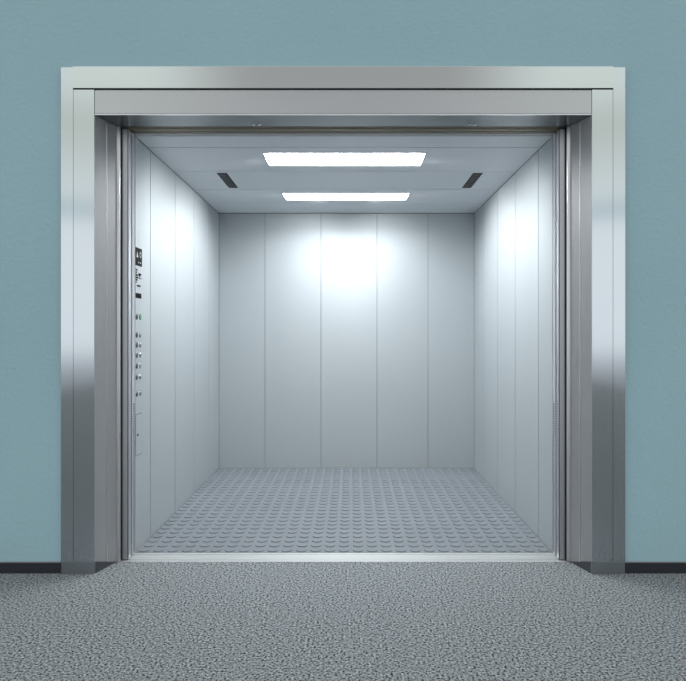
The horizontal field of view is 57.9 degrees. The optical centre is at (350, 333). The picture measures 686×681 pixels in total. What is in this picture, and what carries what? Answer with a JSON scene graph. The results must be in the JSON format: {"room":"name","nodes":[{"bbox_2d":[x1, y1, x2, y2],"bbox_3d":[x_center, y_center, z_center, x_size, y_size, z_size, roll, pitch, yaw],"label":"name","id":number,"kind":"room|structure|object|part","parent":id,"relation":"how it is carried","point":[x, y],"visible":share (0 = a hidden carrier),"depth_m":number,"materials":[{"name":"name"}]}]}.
{"room":"elevator lobby","nodes":[
{"label":"elevator lobby","id":0,"kind":"room"},
{"bbox_2d":[145,149,218,542],"bbox_3d":[-1.164,0.051,4.471,0.042,2.277,1.879,0,0,0],"label":"wall","id":1,"kind":"structure","parent":0,"point":[184,228],"depth_m":4.18,"materials":[{"name":"grey metal"}]},
{"bbox_2d":[135,136,149,551],"bbox_3d":[-1.162,0.036,3.408,0.046,2.246,0.244,0,0,0],"label":"control panel","id":2,"kind":"object","parent":1,"relation":"attached to","point":[142,153],"visible":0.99,"depth_m":3.38,"materials":[{"name":"grey metal"}]},
{"bbox_3d":[-1.149,0.058,3.781,0.012,2.203,0.489,0,0,0],"label":"wall panel","id":3,"kind":"part","parent":1,"relation":"part of","materials":[{"name":"grey metal"}]},
{"bbox_3d":[-1.149,0.058,4.272,0.012,2.203,0.476,0,0,0],"label":"wall panel","id":4,"kind":"part","parent":1,"relation":"part of","materials":[{"name":"grey metal"}]},
{"bbox_3d":[-1.149,0.058,4.750,0.012,2.203,0.463,0,0,0],"label":"wall panel","id":5,"kind":"part","parent":1,"relation":"part of","materials":[{"name":"grey metal"}]},
{"bbox_3d":[-1.149,0.058,5.179,0.012,2.203,0.381,0,0,0],"label":"wall panel","id":6,"kind":"part","parent":1,"relation":"part of","materials":[{"name":"grey metal"}]},
{"bbox_2d":[0,0,685,560],"bbox_3d":[-0.038,-0.775,3.176,12.000,3.930,0.328,0,0,0],"label":"wall","id":7,"kind":"structure","parent":0,"point":[38,38],"depth_m":3.01,"materials":[{"name":"teal paint"}]},
{"bbox_2d":[0,561,60,572],"bbox_3d":[-3.720,1.132,3.007,4.636,0.056,0.010,0,0,0],"label":"baseboard","id":8,"kind":"structure","parent":7,"relation":"attached to","point":[5,566],"depth_m":3.00,"materials":[{"name":"black plastic"}]},
{"bbox_2d":[61,66,624,573],"bbox_3d":[-0.038,-0.064,3.073,2.724,2.448,0.182,0,0,0],"label":"surround","id":9,"kind":"object","parent":7,"relation":"attached to","point":[96,101],"visible":1,"depth_m":2.99,"materials":[{"name":"silver metal"}]},
{"bbox_3d":[-1.371,-0.094,3.022,0.059,2.387,0.060,0,0,0],"label":"casing","id":10,"kind":"part","parent":9,"relation":"part of","materials":[{"name":"silver metal"}]},
{"bbox_3d":[-1.289,-0.040,3.022,0.100,2.278,0.060,0,0,0],"label":"casing","id":11,"kind":"part","parent":9,"relation":"part of","materials":[{"name":"silver metal"}]},
{"bbox_3d":[-1.237,0.036,3.037,0.019,2.187,0.091,0,0,16],"label":"jamb panel","id":12,"kind":"part","parent":9,"relation":"part of","materials":[{"name":"silver metal"}]},
{"bbox_3d":[-1.213,0.050,3.119,0.019,2.215,0.077,0,0,19],"label":"jamb panel","id":13,"kind":"part","parent":9,"relation":"part of","materials":[{"name":"silver metal"}]},
{"bbox_3d":[-0.038,-1.235,3.017,2.603,0.105,0.070,0,0,0],"label":"header casing","id":14,"kind":"part","parent":9,"relation":"part of","materials":[{"name":"silver metal"}]},
{"bbox_3d":[1.137,0.050,3.119,0.019,2.215,0.077,0,0,-19],"label":"jamb panel","id":15,"kind":"part","parent":9,"relation":"part of","materials":[{"name":"silver metal"}]},
{"bbox_3d":[1.161,0.036,3.037,0.019,2.187,0.091,0,0,-16],"label":"jamb panel","id":16,"kind":"part","parent":9,"relation":"part of","materials":[{"name":"silver metal"}]},
{"bbox_3d":[1.213,-0.040,3.022,0.100,2.278,0.060,0,0,0],"label":"casing","id":17,"kind":"part","parent":9,"relation":"part of","materials":[{"name":"silver metal"}]},
{"bbox_3d":[1.295,-0.094,3.022,0.059,2.387,0.060,0,0,0],"label":"casing","id":18,"kind":"part","parent":9,"relation":"part of","materials":[{"name":"silver metal"}]},
{"bbox_2d":[130,553,556,557],"bbox_3d":[-0.038,1.175,3.249,3.400,0.030,0.074,0,0,0],"label":"sill","id":19,"kind":"structure","parent":7,"relation":"attached to","point":[135,555],"depth_m":3.25,"materials":[{"name":"silver metal"}]},
{"bbox_2d":[120,558,566,561],"bbox_3d":[-0.038,1.175,3.183,3.400,0.030,0.050,0,0,0],"label":"sill","id":20,"kind":"structure","parent":7,"relation":"attached to","point":[129,559],"depth_m":3.18,"materials":[{"name":"silver metal"}]},
{"bbox_2d":[121,127,566,134],"bbox_3d":[-0.038,-1.151,3.253,3.440,0.194,0.174,0,0,0],"label":"door track","id":21,"kind":"object","parent":7,"relation":"attached to","point":[135,130],"visible":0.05,"depth_m":3.22,"materials":[{"name":"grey metal"}]},
{"bbox_2d":[121,128,130,559],"bbox_3d":[-1.430,0.052,3.195,0.576,2.208,0.046,0,0,0],"label":"door leaf","id":22,"kind":"structure","parent":21,"relation":"hanging from","point":[125,133],"depth_m":3.18,"materials":[{"name":"silver metal"}]},
{"bbox_3d":[-1.431,0.052,3.200,0.574,2.208,0.036,0,0,0],"label":"door panel","id":23,"kind":"part","parent":22,"relation":"part of","materials":[{"name":"silver metal"}]},
{"bbox_3d":[-1.143,0.052,3.203,0.002,2.208,0.030,0,0,0],"label":"edge trim","id":24,"kind":"part","parent":22,"relation":"part of","materials":[{"name":"silver metal"}]},
{"bbox_2d":[131,132,134,555],"bbox_3d":[-1.430,0.052,3.255,0.576,2.208,0.042,0,0,0],"label":"door leaf","id":25,"kind":"structure","parent":21,"relation":"hanging from","point":[132,134],"depth_m":3.24,"materials":[{"name":"silver metal"}]},
{"bbox_3d":[-1.431,0.052,3.255,0.574,2.208,0.042,0,0,0],"label":"door panel","id":26,"kind":"part","parent":25,"relation":"part of","materials":[{"name":"silver metal"}]},
{"bbox_3d":[-0.038,-1.087,3.249,3.400,0.061,0.026,0,0,0],"label":"hanger rail","id":27,"kind":"part","parent":21,"relation":"part of","materials":[{"name":"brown metal"}]},
{"bbox_3d":[-0.038,-1.087,3.202,3.400,0.060,0.060,0,0,0],"label":"hanger rail","id":28,"kind":"part","parent":21,"relation":"part of","materials":[{"name":"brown metal"}]},
{"bbox_2d":[553,132,556,555],"bbox_3d":[1.354,0.052,3.255,0.576,2.208,0.042,0,0,0],"label":"door leaf","id":29,"kind":"structure","parent":21,"relation":"hanging from","point":[554,134],"depth_m":3.24,"materials":[{"name":"silver metal"}]},
{"bbox_3d":[1.355,0.052,3.255,0.574,2.208,0.042,0,0,0],"label":"door panel","id":30,"kind":"part","parent":29,"relation":"part of","materials":[{"name":"silver metal"}]},
{"bbox_2d":[557,128,566,559],"bbox_3d":[1.354,0.052,3.195,0.576,2.208,0.046,0,0,0],"label":"door leaf","id":31,"kind":"structure","parent":21,"relation":"hanging from","point":[561,133],"depth_m":3.18,"materials":[{"name":"silver metal"}]},
{"bbox_3d":[1.067,0.052,3.203,0.002,2.208,0.030,0,0,0],"label":"edge trim","id":32,"kind":"part","parent":31,"relation":"part of","materials":[{"name":"silver metal"}]},
{"bbox_3d":[1.355,0.052,3.200,0.574,2.208,0.036,0,0,0],"label":"door panel","id":33,"kind":"part","parent":31,"relation":"part of","materials":[{"name":"silver metal"}]},
{"bbox_2d":[625,561,685,572],"bbox_3d":[3.644,1.132,3.007,4.636,0.056,0.010,0,0,0],"label":"baseboard","id":34,"kind":"structure","parent":7,"relation":"attached to","point":[630,566],"depth_m":3.00,"materials":[{"name":"black plastic"}]},
{"bbox_2d":[0,562,685,680],"bbox_3d":[-0.038,1.185,-4.171,12.000,0.050,14.657,0,0,0],"label":"floor","id":35,"kind":"structure","parent":0,"point":[122,621],"depth_m":2.49,"materials":[{"name":"grey carpet"}]},
{"bbox_2d":[135,135,552,212],"bbox_3d":[-0.038,-1.127,4.348,2.294,0.160,2.124,0,0,0],"label":"ceiling","id":36,"kind":"structure","parent":0,"point":[434,186],"depth_m":4.00,"materials":[{"name":"grey metal"}]},
{"bbox_2d":[217,173,237,187],"bbox_3d":[-0.841,-1.046,4.232,0.066,0.003,0.405,0,0,0],"label":"ceiling vent","id":37,"kind":"object","parent":36,"relation":"in","point":[227,180],"visible":1,"depth_m":4.22,"materials":[{"name":"black metal"}]},
{"bbox_3d":[-0.038,-1.053,3.381,2.210,0.012,0.191,0,0,0],"label":"panel","id":38,"kind":"part","parent":36,"relation":"part of","materials":[{"name":"white metal"}]},
{"bbox_2d":[262,153,425,165],"bbox_3d":[-0.038,-1.079,3.724,0.950,0.066,0.278,0,0,0],"label":"ceiling light","id":39,"kind":"object","parent":36,"relation":"attached to","point":[272,159],"visible":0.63,"depth_m":3.86,"materials":[{"name":"white plastic"}]},
{"bbox_2d":[268,153,420,155],"bbox_3d":[-0.038,-1.110,3.724,0.939,0.004,0.267,0,0,0],"label":"diffuser","id":40,"kind":"object","parent":39,"relation":"attached to","point":[269,154],"depth_m":3.83,"materials":[{"name":"white plastic"}]},
{"bbox_3d":[-0.038,-1.053,3.733,2.210,0.012,0.496,0,0,0],"label":"panel","id":41,"kind":"part","parent":36,"relation":"part of","materials":[{"name":"white metal"}]},
{"bbox_3d":[-0.038,-1.053,4.737,2.210,0.012,0.487,0,0,0],"label":"panel","id":42,"kind":"part","parent":36,"relation":"part of","materials":[{"name":"white metal"}]},
{"bbox_3d":[-0.038,-1.053,4.237,2.210,0.012,0.497,0,0,0],"label":"panel","id":43,"kind":"part","parent":36,"relation":"part of","materials":[{"name":"white metal"}]},
{"bbox_2d":[282,193,409,199],"bbox_3d":[-0.038,-1.079,4.727,0.950,0.066,0.256,0,0,0],"label":"ceiling light","id":44,"kind":"object","parent":36,"relation":"attached to","point":[288,196],"visible":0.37,"depth_m":4.85,"materials":[{"name":"white plastic"}]},
{"bbox_3d":[-0.038,-1.053,5.178,2.210,0.012,0.377,0,0,0],"label":"panel","id":45,"kind":"part","parent":36,"relation":"part of","materials":[{"name":"white metal"}]},
{"bbox_2d":[462,173,482,187],"bbox_3d":[0.826,-1.046,4.232,0.064,0.003,0.405,0,0,0],"label":"ceiling vent","id":46,"kind":"object","parent":36,"relation":"in","point":[474,177],"visible":1,"depth_m":4.22,"materials":[{"name":"black metal"}]},
{"bbox_2d":[136,468,551,552],"bbox_3d":[-0.038,1.172,4.328,2.210,0.036,2.084,0,0,0],"label":"floor","id":47,"kind":"structure","parent":0,"point":[236,510],"depth_m":3.94,"materials":[{"name":"grey metal"}]},
{"bbox_2d":[219,213,473,467],"bbox_3d":[-0.038,0.051,5.391,2.234,2.277,0.042,0,0,0],"label":"wall","id":48,"kind":"structure","parent":0,"point":[346,340],"depth_m":5.37,"materials":[{"name":"grey metal"}]},
{"bbox_3d":[-0.944,0.058,5.376,0.395,2.203,0.012,0,0,0],"label":"wall panel","id":49,"kind":"part","parent":48,"relation":"part of","materials":[{"name":"grey metal"}]},
{"bbox_3d":[-0.502,0.058,5.376,0.482,2.203,0.012,0,0,0],"label":"wall panel","id":50,"kind":"part","parent":48,"relation":"part of","materials":[{"name":"grey metal"}]},
{"bbox_3d":[-0.018,0.058,5.376,0.482,2.203,0.012,0,0,0],"label":"wall panel","id":51,"kind":"part","parent":48,"relation":"part of","materials":[{"name":"grey metal"}]},
{"bbox_3d":[0.446,0.058,5.376,0.439,2.203,0.012,0,0,0],"label":"wall panel","id":52,"kind":"part","parent":48,"relation":"part of","materials":[{"name":"grey metal"}]},
{"bbox_3d":[0.867,0.058,5.376,0.397,2.203,0.012,0,0,0],"label":"wall panel","id":53,"kind":"part","parent":48,"relation":"part of","materials":[{"name":"grey metal"}]},
{"bbox_2d":[474,136,552,552],"bbox_3d":[1.088,0.051,4.348,0.042,2.277,2.124,0,0,0],"label":"wall","id":54,"kind":"structure","parent":0,"point":[513,229],"depth_m":3.93,"materials":[{"name":"grey metal"}]},
{"bbox_3d":[1.073,0.058,5.179,0.012,2.203,0.381,0,0,0],"label":"wall panel","id":55,"kind":"part","parent":54,"relation":"part of","materials":[{"name":"grey metal"}]},
{"bbox_3d":[1.073,0.058,4.750,0.012,2.203,0.463,0,0,0],"label":"wall panel","id":56,"kind":"part","parent":54,"relation":"part of","materials":[{"name":"grey metal"}]},
{"bbox_3d":[1.073,0.058,4.272,0.012,2.203,0.476,0,0,0],"label":"wall panel","id":57,"kind":"part","parent":54,"relation":"part of","materials":[{"name":"grey metal"}]},
{"bbox_3d":[1.073,0.058,3.781,0.012,2.203,0.489,0,0,0],"label":"wall panel","id":58,"kind":"part","parent":54,"relation":"part of","materials":[{"name":"grey metal"}]},
{"bbox_3d":[1.073,0.058,3.408,0.012,2.203,0.243,0,0,0],"label":"wall panel","id":59,"kind":"part","parent":54,"relation":"part of","materials":[{"name":"grey metal"}]}
]}

